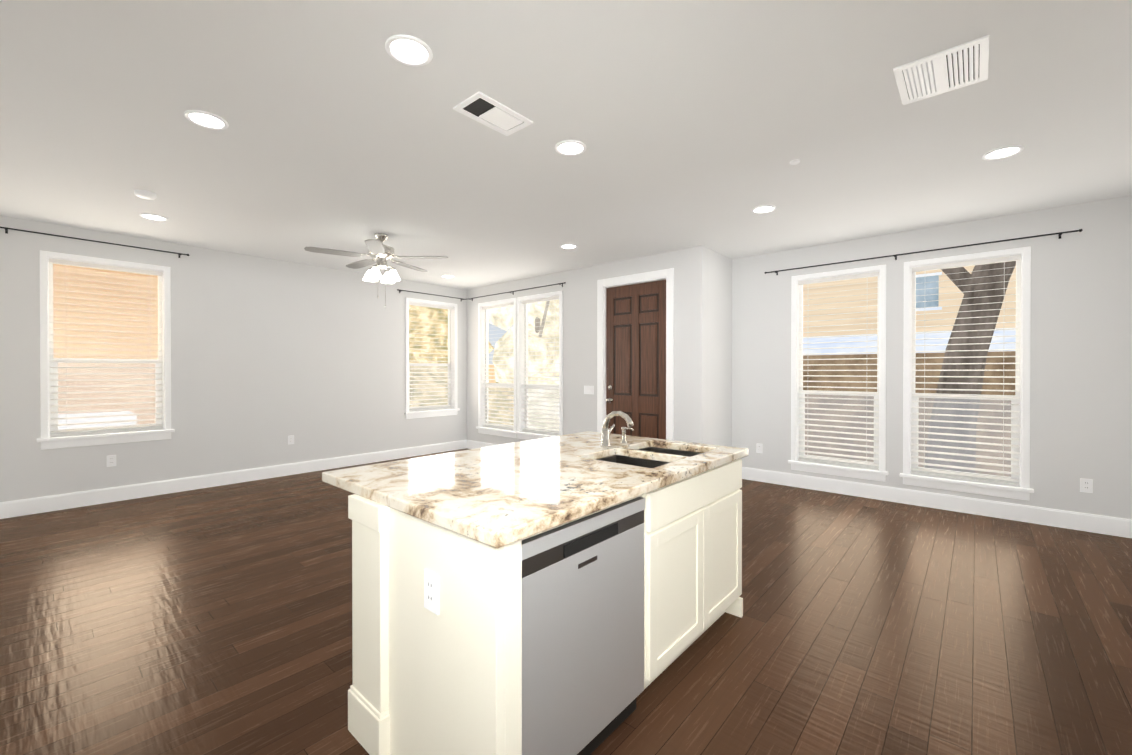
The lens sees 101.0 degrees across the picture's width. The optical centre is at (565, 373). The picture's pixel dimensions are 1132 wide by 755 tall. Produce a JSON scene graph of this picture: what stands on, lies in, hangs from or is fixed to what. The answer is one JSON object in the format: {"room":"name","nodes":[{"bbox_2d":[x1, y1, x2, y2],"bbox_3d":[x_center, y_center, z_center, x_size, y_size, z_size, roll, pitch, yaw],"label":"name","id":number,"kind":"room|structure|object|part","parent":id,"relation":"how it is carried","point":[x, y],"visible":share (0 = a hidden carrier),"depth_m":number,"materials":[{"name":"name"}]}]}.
{"room":"kitchen","nodes":[
{"label":"kitchen","id":0,"kind":"room"},
{"bbox_2d":[0,215,466,501],"bbox_3d":[-3.497,-0.091,6.168,0.160,2.790,5.530,0,0,41],"label":"wall","id":1,"kind":"structure","parent":0,"point":[269,356],"depth_m":5.58,"materials":[{"name":"grey paint"}]},
{"bbox_2d":[0,227,188,257],"bbox_3d":[-4.649,-1.297,4.672,0.078,0.047,1.380,0,0,41],"label":"curtain rod","id":2,"kind":"object","parent":1,"relation":"attached to","point":[6,231],"visible":1,"depth_m":4.58,"materials":[{"name":"black metal"}]},
{"bbox_2d":[37,250,174,449],"bbox_3d":[-4.671,-0.221,4.776,0.185,1.873,0.996,0,0,41],"label":"window","id":3,"kind":"structure","parent":1,"relation":"in","point":[46,440],"depth_m":4.69,"materials":[{"name":"white plastic"}]},
{"label":"glass","id":4,"kind":"part","parent":3,"relation":"part of","materials":[{"name":"clear glass"}]},
{"bbox_2d":[49,258,162,436],"bbox_3d":[-4.669,-0.247,4.775,0.064,1.704,0.826,0,0,41],"label":"window blinds","id":5,"kind":"object","parent":3,"relation":"attached to","point":[99,266],"visible":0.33,"depth_m":4.73,"materials":[{"name":"white plastic"}]},
{"bbox_2d":[58,363,154,428],"bbox_3d":[-4.715,0.232,4.817,0.001,0.682,0.774,0,0,41],"label":"screen","id":6,"kind":"object","parent":3,"relation":"attached to","point":[75,377],"depth_m":4.79,"materials":[{"name":"grey"}]},
{"bbox_2d":[107,455,115,466],"bbox_3d":[-4.632,0.891,4.755,0.008,0.114,0.070,0,0,41],"label":"outlet","id":7,"kind":"object","parent":1,"relation":"attached to","point":[111,460],"visible":1,"depth_m":4.75,"materials":[{"name":"white plastic"}]},
{"bbox_2d":[0,440,467,518],"bbox_3d":[-3.421,1.231,6.128,0.016,0.147,5.180,0,0,41],"label":"baseboard","id":8,"kind":"structure","parent":1,"relation":"attached to","point":[9,509],"depth_m":5.27,"materials":[{"name":"white wood"}]},
{"bbox_2d":[288,435,293,444],"bbox_3d":[-3.535,0.855,6.001,0.008,0.114,0.070,0,0,41],"label":"outlet","id":9,"kind":"object","parent":1,"relation":"attached to","point":[290,439],"visible":1,"depth_m":6.00,"materials":[{"name":"white plastic"}]},
{"bbox_2d":[397,289,465,300],"bbox_3d":[-2.147,-1.252,7.515,0.078,0.047,1.255,0,0,41],"label":"curtain rod","id":10,"kind":"object","parent":1,"relation":"attached to","point":[430,294],"visible":1,"depth_m":7.45,"materials":[{"name":"black metal"}]},
{"bbox_2d":[404,298,459,418],"bbox_3d":[-2.197,-0.235,7.588,0.185,1.873,0.996,0,0,41],"label":"window","id":11,"kind":"structure","parent":1,"relation":"in","point":[452,322],"depth_m":7.71,"materials":[{"name":"white plastic"}]},
{"bbox_2d":[410,366,447,406],"bbox_3d":[-2.240,0.217,7.628,0.001,0.682,0.774,0,0,41],"label":"screen","id":12,"kind":"object","parent":11,"relation":"attached to","point":[428,385],"depth_m":7.61,"materials":[{"name":"grey"}]},
{"label":"glass","id":13,"kind":"part","parent":11,"relation":"part of","materials":[{"name":"clear glass"}]},
{"bbox_3d":[-2.244,-0.264,7.629,0.060,1.720,0.850,0,0,41],"label":"frame","id":14,"kind":"part","parent":11,"relation":"part of","materials":[{"name":"white plastic"}]},
{"bbox_2d":[409,302,452,410],"bbox_3d":[-2.195,-0.262,7.586,0.064,1.704,0.826,0,0,41],"label":"window blinds","id":15,"kind":"object","parent":11,"relation":"attached to","point":[430,306],"visible":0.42,"depth_m":7.57,"materials":[{"name":"white plastic"}]},
{"bbox_2d":[0,448,1131,754],"bbox_3d":[-0.281,1.375,3.918,7.970,0.120,6.390,0,0,41],"label":"floor","id":16,"kind":"structure","parent":0,"point":[216,620],"depth_m":2.36,"materials":[{"name":"brown wood"}]},
{"bbox_2d":[348,455,747,754],"bbox_3d":[0.090,0.888,2.151,0.802,0.874,1.820,0,0,41],"label":"kitchen island","id":17,"kind":"object","parent":16,"relation":"on","point":[574,593],"depth_m":1.54,"materials":[{"name":"beige paint"}]},
{"bbox_2d":[424,569,438,614],"bbox_3d":[-0.412,0.668,1.427,0.072,0.116,0.010,0,0,41],"label":"outlet","id":18,"kind":"object","parent":17,"relation":"attached to","point":[431,576],"depth_m":1.42,"materials":[{"name":"white plastic"}]},
{"bbox_2d":[322,431,748,550],"bbox_3d":[-0.012,0.441,2.244,1.120,0.062,1.780,0,0,41],"label":"island countertop","id":19,"kind":"structure","parent":17,"relation":"on","point":[504,495],"depth_m":1.83,"materials":[{"name":"beige stone"}]},
{"bbox_2d":[600,411,633,446],"bbox_3d":[0.328,0.307,2.626,0.200,0.202,0.218,0,0,41],"label":"faucet","id":20,"kind":"object","parent":19,"relation":"on","point":[605,432],"depth_m":2.60,"materials":[{"name":"silver metal"}]},
{"bbox_2d":[597,447,700,467],"bbox_3d":[0.444,0.544,2.430,0.444,0.190,0.724,0,0,41],"label":"sink","id":21,"kind":"object","parent":19,"relation":"in","point":[616,457],"depth_m":2.52,"materials":[{"name":"black metal"}]},
{"bbox_2d":[522,497,644,754],"bbox_3d":[-0.110,0.903,1.728,0.537,0.848,0.648,0,0,41],"label":"dishwasher","id":22,"kind":"object","parent":17,"relation":"in","point":[583,577],"depth_m":1.52,"materials":[{"name":"silver metal"}]},
{"bbox_2d":[0,0,1131,289],"bbox_3d":[-0.281,-1.484,3.904,7.970,0.120,6.390,0,0,41],"label":"ceiling","id":23,"kind":"structure","parent":0,"point":[696,122],"depth_m":2.66,"materials":[{"name":"white paint"}]},
{"bbox_2d":[134,190,155,199],"bbox_3d":[-3.313,-1.406,3.675,0.130,0.035,0.130,0,0,41],"label":"smoke detector","id":24,"kind":"object","parent":23,"relation":"attached to","point":[145,194],"visible":1,"depth_m":3.64,"materials":[{"name":"white plastic"}]},
{"bbox_2d":[139,213,167,220],"bbox_3d":[-3.754,-1.421,4.249,0.198,0.010,0.198,0,0,41],"label":"recessed light","id":25,"kind":"object","parent":23,"relation":"in","point":[155,217],"visible":0.98,"depth_m":4.24,"materials":[{"name":"white plastic"}]},
{"bbox_2d":[184,110,228,129],"bbox_3d":[-2.005,-1.413,2.604,0.198,0.010,0.198,0,0,41],"label":"recessed light","id":26,"kind":"object","parent":23,"relation":"in","point":[206,119],"visible":0.98,"depth_m":2.60,"materials":[{"name":"white plastic"}]},
{"bbox_2d":[304,233,447,306],"bbox_3d":[-1.950,-1.056,4.852,1.293,0.746,1.332,0,0,41],"label":"ceiling fan","id":27,"kind":"object","parent":23,"relation":"hanging from","point":[380,252],"visible":1,"depth_m":4.77,"materials":[{"name":"white metal"}]},
{"bbox_3d":[-1.915,-1.056,4.829,0.521,0.746,0.541,0,0,41],"label":"motor","id":28,"kind":"part","parent":27,"relation":"part of","materials":[{"name":"silver metal"}]},
{"bbox_2d":[385,34,432,65],"bbox_3d":[-0.687,-1.410,2.043,0.198,0.010,0.198,0,0,41],"label":"recessed light","id":29,"kind":"object","parent":23,"relation":"in","point":[409,50],"visible":1,"depth_m":2.04,"materials":[{"name":"white plastic"}]},
{"bbox_2d":[441,275,454,277],"bbox_3d":[-1.748,-1.435,6.907,0.198,0.010,0.198,0,0,41],"label":"recessed light","id":30,"kind":"object","parent":23,"relation":"in","point":[448,276],"visible":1,"depth_m":6.92,"materials":[{"name":"white plastic"}]},
{"bbox_2d":[453,92,532,135],"bbox_3d":[-0.394,-1.413,2.558,0.220,0.008,0.380,0,0,41],"label":"ceiling vent","id":31,"kind":"object","parent":23,"relation":"in","point":[482,108],"visible":1,"depth_m":2.54,"materials":[{"name":"white metal"}]},
{"bbox_2d":[560,244,576,248],"bbox_3d":[0.030,-1.426,5.249,0.198,0.010,0.198,0,0,41],"label":"recessed light","id":32,"kind":"object","parent":23,"relation":"in","point":[568,246],"visible":0.98,"depth_m":5.25,"materials":[{"name":"white plastic"}]},
{"bbox_2d":[555,140,585,155],"bbox_3d":[0.029,-1.414,2.932,0.198,0.010,0.198,0,0,41],"label":"recessed light","id":33,"kind":"object","parent":23,"relation":"in","point":[570,147],"visible":0.98,"depth_m":2.92,"materials":[{"name":"white plastic"}]},
{"bbox_2d":[752,205,775,213],"bbox_3d":[1.715,-1.420,4.045,0.198,0.010,0.198,0,0,41],"label":"recessed light","id":34,"kind":"object","parent":23,"relation":"in","point":[763,209],"visible":1,"depth_m":4.05,"materials":[{"name":"white plastic"}]},
{"bbox_2d":[790,159,799,164],"bbox_3d":[1.533,-1.414,3.127,0.060,0.012,0.060,0,0,41],"label":"cap","id":35,"kind":"object","parent":23,"relation":"attached to","point":[794,162],"visible":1,"depth_m":3.12,"materials":[{"name":"white plastic"}]},
{"bbox_2d":[893,35,988,104],"bbox_3d":[1.769,-1.411,2.199,0.330,0.010,0.380,0,0,41],"label":"ceiling vent","id":36,"kind":"object","parent":23,"relation":"in","point":[959,66],"visible":1,"depth_m":2.17,"materials":[{"name":"white metal"}]},
{"bbox_2d":[982,145,1023,159],"bbox_3d":[2.802,-1.415,2.995,0.198,0.010,0.198,0,0,41],"label":"recessed light","id":37,"kind":"object","parent":23,"relation":"in","point":[1003,152],"visible":0.98,"depth_m":2.99,"materials":[{"name":"white plastic"}]},
{"bbox_2d":[467,245,707,444],"bbox_3d":[-0.045,-0.089,6.707,4.310,2.800,0.160,0,0,41],"label":"wall","id":38,"kind":"structure","parent":0,"point":[688,265],"depth_m":6.24,"materials":[{"name":"grey paint"}]},
{"bbox_2d":[468,440,497,448],"bbox_3d":[-0.640,1.225,7.120,2.820,0.147,0.016,0,0,41],"label":"baseboard","id":39,"kind":"structure","parent":38,"relation":"attached to","point":[471,444],"depth_m":7.86,"materials":[{"name":"white wood"}]},
{"bbox_2d":[476,298,516,437],"bbox_3d":[-1.087,-0.085,7.574,0.976,2.173,0.185,0,0,41],"label":"window","id":40,"kind":"structure","parent":38,"relation":"in","point":[484,384],"depth_m":7.71,"materials":[{"name":"white plastic"}]},
{"bbox_3d":[-1.046,-0.114,7.621,0.830,2.020,0.060,0,0,41],"label":"frame","id":41,"kind":"part","parent":40,"relation":"part of","materials":[{"name":"white plastic"}]},
{"label":"glass","id":42,"kind":"part","parent":40,"relation":"part of","materials":[{"name":"clear glass"}]},
{"bbox_2d":[466,282,565,300],"bbox_3d":[-0.839,-1.250,7.241,2.265,0.047,0.078,0,0,41],"label":"curtain rod","id":43,"kind":"object","parent":38,"relation":"attached to","point":[517,290],"visible":1,"depth_m":7.14,"materials":[{"name":"black metal"}]},
{"bbox_2d":[515,291,562,439],"bbox_3d":[-0.366,-0.082,6.940,0.976,2.173,0.185,0,0,41],"label":"window","id":44,"kind":"structure","parent":38,"relation":"in","point":[523,395],"depth_m":7.04,"materials":[{"name":"white plastic"}]},
{"bbox_3d":[-0.325,-0.111,6.987,0.830,2.020,0.060,0,0,41],"label":"frame","id":45,"kind":"part","parent":44,"relation":"part of","materials":[{"name":"white plastic"}]},
{"label":"glass","id":46,"kind":"part","parent":44,"relation":"part of","materials":[{"name":"clear glass"}]},
{"bbox_2d":[584,386,593,393],"bbox_3d":[0.308,0.223,6.284,0.164,0.114,0.010,0,0,41],"label":"light switch","id":47,"kind":"object","parent":38,"relation":"attached to","point":[588,389],"visible":1,"depth_m":6.28,"materials":[{"name":"white plastic"}]},
{"bbox_2d":[597,268,673,439],"bbox_3d":[0.891,0.038,5.871,1.110,2.535,0.180,0,0,41],"label":"door frame","id":48,"kind":"structure","parent":38,"relation":"attached to","point":[667,275],"depth_m":5.75,"materials":[{"name":"white wood"}]},
{"bbox_2d":[606,280,665,438],"bbox_3d":[0.863,0.087,5.826,0.918,2.413,0.115,0,0,41],"label":"entry door","id":49,"kind":"structure","parent":38,"relation":"in","point":[636,346],"depth_m":5.82,"materials":[{"name":"brown wood"}]},
{"bbox_3d":[0.865,0.106,5.800,0.880,1.990,0.079,0,0,41],"label":"entry door hardware","id":50,"kind":"part","parent":49,"relation":"part of","materials":[{"name":"silver metal"}]},
{"bbox_2d":[708,248,731,446],"bbox_3d":[1.850,-0.089,5.719,0.160,2.790,0.860,0,0,41],"label":"wall","id":51,"kind":"structure","parent":0,"point":[719,349],"depth_m":5.59,"materials":[{"name":"grey paint"}]},
{"bbox_2d":[732,195,1131,519],"bbox_3d":[3.455,-0.084,4.772,3.500,2.790,0.160,0,0,41],"label":"wall","id":52,"kind":"structure","parent":0,"point":[1081,359],"depth_m":4.06,"materials":[{"name":"grey paint"}]},
{"bbox_2d":[756,443,761,452],"bbox_3d":[2.340,0.906,5.646,0.070,0.114,0.008,0,0,41],"label":"outlet","id":53,"kind":"object","parent":52,"relation":"attached to","point":[758,448],"visible":1,"depth_m":5.65,"materials":[{"name":"white plastic"}]},
{"bbox_2d":[788,265,887,481],"bbox_3d":[2.983,-0.002,5.138,0.956,2.233,0.185,0,0,41],"label":"window","id":54,"kind":"structure","parent":52,"relation":"in","point":[796,323],"depth_m":5.13,"materials":[{"name":"white plastic"}]},
{"bbox_2d":[798,272,879,469],"bbox_3d":[2.982,-0.029,5.136,0.786,2.064,0.064,0,0,41],"label":"window blinds","id":55,"kind":"object","parent":54,"relation":"attached to","point":[845,277],"visible":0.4,"depth_m":5.11,"materials":[{"name":"white plastic"}]},
{"bbox_2d":[805,394,873,460],"bbox_3d":[3.022,0.605,5.185,0.734,0.732,0.001,0,0,41],"label":"screen","id":56,"kind":"object","parent":54,"relation":"attached to","point":[837,424],"depth_m":5.19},
{"label":"glass","id":57,"kind":"part","parent":54,"relation":"part of","materials":[{"name":"clear glass"}]},
{"bbox_2d":[765,229,1082,274],"bbox_3d":[3.331,-1.177,4.717,2.550,0.047,0.078,0,0,41],"label":"curtain rod","id":58,"kind":"object","parent":52,"relation":"attached to","point":[1059,237],"visible":1,"depth_m":4.47,"materials":[{"name":"black metal"}]},
{"bbox_2d":[742,467,1131,537],"bbox_3d":[3.325,1.238,4.776,3.310,0.147,0.016,0,0,41],"label":"baseboard","id":59,"kind":"structure","parent":52,"relation":"attached to","point":[1108,525],"depth_m":4.42,"materials":[{"name":"white wood"}]},
{"bbox_2d":[900,247,1033,499],"bbox_3d":[3.775,0.001,4.441,0.956,2.233,0.185,0,0,41],"label":"window","id":60,"kind":"structure","parent":52,"relation":"in","point":[1023,490],"depth_m":4.32,"materials":[{"name":"white plastic"}]},
{"bbox_2d":[918,398,1010,475],"bbox_3d":[3.814,0.609,4.488,0.734,0.732,0.001,0,0,41],"label":"screen","id":61,"kind":"object","parent":60,"relation":"attached to","point":[999,441],"depth_m":4.47,"materials":[{"name":"grey"}]},
{"label":"glass","id":62,"kind":"part","parent":60,"relation":"part of","materials":[{"name":"clear glass"}]},
{"bbox_2d":[911,255,1020,485],"bbox_3d":[3.773,-0.025,4.439,0.786,2.064,0.064,0,0,41],"label":"window blinds","id":63,"kind":"object","parent":60,"relation":"attached to","point":[971,263],"visible":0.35,"depth_m":4.41,"materials":[{"name":"white plastic"}]},
{"bbox_2d":[1080,478,1092,492],"bbox_3d":[4.337,0.936,3.888,0.070,0.114,0.008,0,0,41],"label":"outlet","id":64,"kind":"object","parent":52,"relation":"attached to","point":[1086,485],"visible":1,"depth_m":3.89,"materials":[{"name":"white plastic"}]},
{"label":"outside","id":65,"kind":"structure","parent":0,"visible":0},
{"bbox_3d":[-0.806,1.803,11.036,44.000,0.150,44.000,0,0,41],"label":"ground","id":66,"kind":"structure","parent":65,"visible":0},
{"bbox_2d":[53,264,157,428],"bbox_3d":[-11.185,-2.469,5.729,7.400,8.450,10.350,0,0,41],"label":"house","id":67,"kind":"structure","parent":66,"relation":"on","point":[102,278],"depth_m":7.17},
{"bbox_2d":[409,305,513,425],"bbox_3d":[-4.981,-1.649,11.059,5.518,7.466,6.810,0,0,41],"label":"bush","id":68,"kind":"object","parent":66,"relation":"on","point":[420,328],"depth_m":10.75,"materials":[{"name":"yellow plant"}]},
{"bbox_2d":[489,365,495,382],"bbox_3d":[0.474,0.690,15.573,6.080,2.030,19.710,0,0,41],"label":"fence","id":69,"kind":"object","parent":66,"relation":"on","point":[491,371],"depth_m":16.52,"materials":[{"name":"beige wood"}]},
{"bbox_2d":[489,299,558,430],"bbox_3d":[-0.912,-2.077,13.327,7.519,7.920,4.725,0,0,41],"label":"shrub","id":70,"kind":"object","parent":66,"relation":"on","point":[533,366],"depth_m":12.57,"materials":[{"name":"yellow plant"}]},
{"bbox_2d":[535,301,549,336],"bbox_3d":[-0.597,-1.229,12.296,0.269,6.009,1.890,0,0,-25],"label":"trunk","id":71,"kind":"object","parent":66,"relation":"on","point":[542,323],"depth_m":12.03,"materials":[{"name":"grey plant"}]},
{"bbox_2d":[803,266,1015,476],"bbox_3d":[9.293,-2.505,12.650,21.000,8.450,10.200,0,0,41],"label":"house","id":72,"kind":"structure","parent":66,"relation":"on","point":[923,285],"depth_m":9.58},
{"bbox_2d":[924,261,1015,472],"bbox_3d":[5.404,-1.956,6.404,4.424,7.550,0.759,0,0,41],"label":"tree","id":73,"kind":"object","parent":66,"relation":"on","point":[990,280],"depth_m":6.27,"materials":[{"name":"plant"}]}
]}

